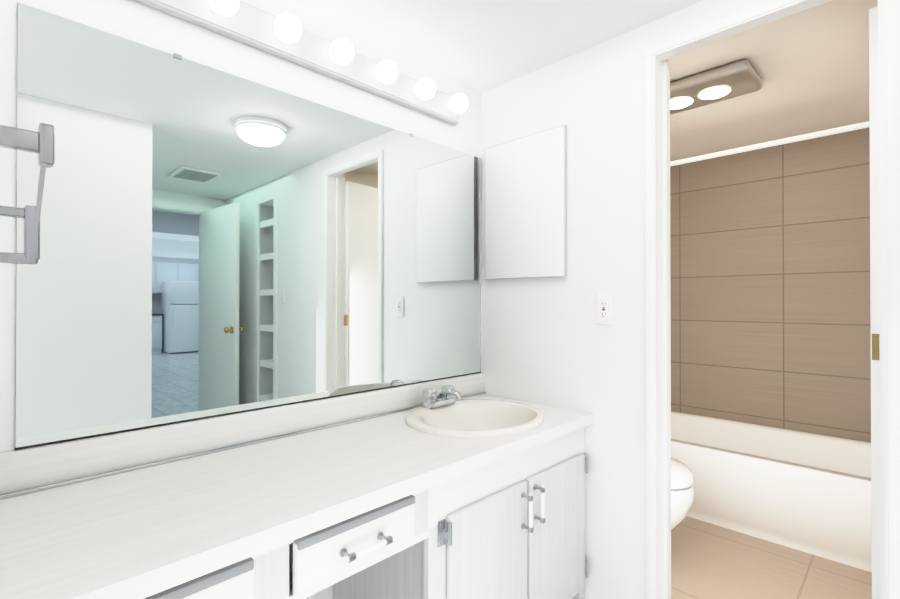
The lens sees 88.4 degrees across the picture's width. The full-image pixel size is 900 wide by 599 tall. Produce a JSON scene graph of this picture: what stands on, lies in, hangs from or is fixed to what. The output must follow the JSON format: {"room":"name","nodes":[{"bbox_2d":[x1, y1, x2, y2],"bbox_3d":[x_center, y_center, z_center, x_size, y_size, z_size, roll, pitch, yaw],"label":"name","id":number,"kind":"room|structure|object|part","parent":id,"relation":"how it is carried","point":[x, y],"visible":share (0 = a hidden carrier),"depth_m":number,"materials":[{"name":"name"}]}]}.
{"room":"bathroom","nodes":[
{"label":"bathroom","id":0,"kind":"room"},
{"bbox_2d":[0,0,480,598],"bbox_3d":[-0.948,0.108,1.170,0.120,2.190,3.000,0,0,45],"label":"wall","id":1,"kind":"structure","parent":0,"point":[138,22],"depth_m":1.35,"materials":[{"name":"white paint"}]},
{"bbox_2d":[14,2,480,449],"bbox_3d":[-0.418,-0.166,1.613,0.008,1.018,1.600,0,0,45],"label":"wall mirror","id":2,"kind":"object","parent":1,"relation":"attached to","point":[215,242],"visible":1,"depth_m":1.34,"materials":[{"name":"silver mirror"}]},
{"bbox_2d":[134,0,467,124],"bbox_3d":[-0.447,-0.834,1.503,0.127,0.111,1.460,0,0,45],"label":"light bar","id":3,"kind":"object","parent":1,"relation":"attached to","point":[286,36],"visible":1,"depth_m":1.53,"materials":[{"name":"grey metal"}]},
{"bbox_2d":[293,0,877,161],"bbox_3d":[0.918,-1.040,0.739,3.750,0.100,5.000,0,0,45],"label":"ceiling","id":4,"kind":"structure","parent":0,"point":[810,66],"depth_m":1.81,"materials":[{"name":"beige paint"}]},
{"bbox_2d":[670,59,762,114],"bbox_3d":[1.120,-0.947,2.148,0.515,0.068,0.290,0,0,45],"label":"ceiling light","id":5,"kind":"object","parent":4,"relation":"in","point":[730,80],"visible":0.75,"depth_m":2.03,"materials":[{"name":"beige metal"}]},
{"bbox_2d":[481,0,769,598],"bbox_3d":[0.937,0.109,1.502,2.335,2.190,0.120,0,0,45],"label":"wall","id":6,"kind":"structure","parent":0,"point":[547,341],"depth_m":1.78,"materials":[{"name":"white paint"}]},
{"bbox_2d":[485,124,566,279],"bbox_3d":[0.318,-0.398,2.013,0.420,0.610,0.020,0,0,45],"label":"medicine cabinet","id":7,"kind":"object","parent":6,"relation":"attached to","point":[525,206],"visible":1,"depth_m":1.98,"materials":[{"name":"white"}]},
{"bbox_2d":[596,293,613,323],"bbox_3d":[0.586,0.036,1.755,0.072,0.116,0.010,0,0,45],"label":"outlet","id":8,"kind":"object","parent":6,"relation":"attached to","point":[604,308],"visible":1,"depth_m":1.75,"materials":[{"name":"white plastic"}]},
{"bbox_2d":[645,0,899,598],"bbox_3d":[0.976,0.154,1.461,0.723,2.100,0.154,0,0,45],"label":"door frame","id":9,"kind":"structure","parent":6,"relation":"attached to","point":[657,331],"depth_m":1.53,"materials":[{"name":"white wood"}]},
{"bbox_2d":[869,6,880,598],"bbox_3d":[1.447,0.176,1.474,0.164,2.033,0.549,0,0,45],"label":"bathroom door","id":10,"kind":"structure","parent":6,"relation":"in","point":[874,316],"depth_m":1.33,"materials":[{"name":"white wood"}]},
{"bbox_3d":[1.226,0.166,1.315,0.040,1.675,0.011,0,0,45],"label":"bathroom door hinges","id":11,"kind":"part","parent":10,"relation":"part of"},
{"bbox_2d":[670,127,870,441],"bbox_3d":[2.050,0.117,3.016,1.790,2.190,0.120,0,0,45],"label":"tiled wall","id":12,"kind":"structure","parent":0,"point":[770,283],"depth_m":2.92,"materials":[{"name":"beige tile"}]},
{"bbox_3d":[0.989,1.251,0.798,3.750,0.100,5.200,0,0,45],"label":"floor","id":13,"kind":"structure","parent":0,"visible":0},
{"bbox_2d":[152,425,588,598],"bbox_3d":[-0.227,0.852,1.387,0.588,0.703,1.666,0,0,45],"label":"bathroom vanity","id":14,"kind":"object","parent":13,"relation":"on","point":[464,487],"depth_m":1.34,"materials":[{"name":"white laminate"}]},
{"bbox_2d":[0,393,592,598],"bbox_3d":[-0.234,0.471,1.396,0.569,0.065,1.666,0,0,45],"label":"countertop","id":15,"kind":"structure","parent":14,"relation":"on","point":[150,530],"depth_m":1.04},
{"bbox_2d":[405,399,543,437],"bbox_3d":[0.093,0.504,1.721,0.490,0.166,0.536,0,0,45],"label":"sink basin","id":16,"kind":"object","parent":15,"relation":"in","point":[453,418],"depth_m":1.82,"materials":[{"name":"white ceramic"}]},
{"bbox_2d":[671,516,871,598],"bbox_3d":[1.354,1.206,2.306,1.550,0.004,1.860,0,0,45],"label":"floor","id":17,"kind":"structure","parent":13,"relation":"on","point":[710,561],"depth_m":2.05,"materials":[{"name":"beige tile"}]},
{"bbox_2d":[671,457,694,531],"bbox_3d":[0.779,0.816,2.272,0.771,0.785,0.440,0,0,45],"label":"toilet","id":18,"kind":"object","parent":17,"relation":"on","point":[682,487],"visible":0.21,"depth_m":1.98,"materials":[{"name":"white ceramic"}]},
{"bbox_2d":[671,411,871,571],"bbox_3d":[1.733,1.008,2.691,1.542,0.405,0.774,0,0,45],"label":"bathtub","id":19,"kind":"object","parent":17,"relation":"on","point":[809,493],"visible":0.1,"depth_m":2.37,"materials":[{"name":"white ceramic"}]},
{"bbox_3d":[1.990,0.111,1.768,0.120,2.190,1.740,0,0,45],"label":"wall","id":20,"kind":"structure","parent":0,"visible":0},
{"bbox_2d":[670,121,869,166],"bbox_3d":[1.474,-0.776,2.438,1.544,0.056,0.056,0,0,45],"label":"curtain rod","id":21,"kind":"object","parent":20,"relation":"attached to","point":[848,128],"visible":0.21,"depth_m":2.29,"materials":[{"name":"white metal"}]},
{"bbox_3d":[-0.794,0.105,0.706,0.750,2.190,0.100,0,0,45],"label":"wall","id":22,"kind":"structure","parent":0,"visible":0},
{"bbox_2d":[0,123,54,264],"bbox_3d":[-0.573,-0.140,0.612,0.044,0.210,0.074,0,0,45],"label":"towel hook","id":23,"kind":"object","parent":22,"relation":"attached to","point":[40,142],"visible":1,"depth_m":0.61,"materials":[{"name":"silver metal"}]}
]}

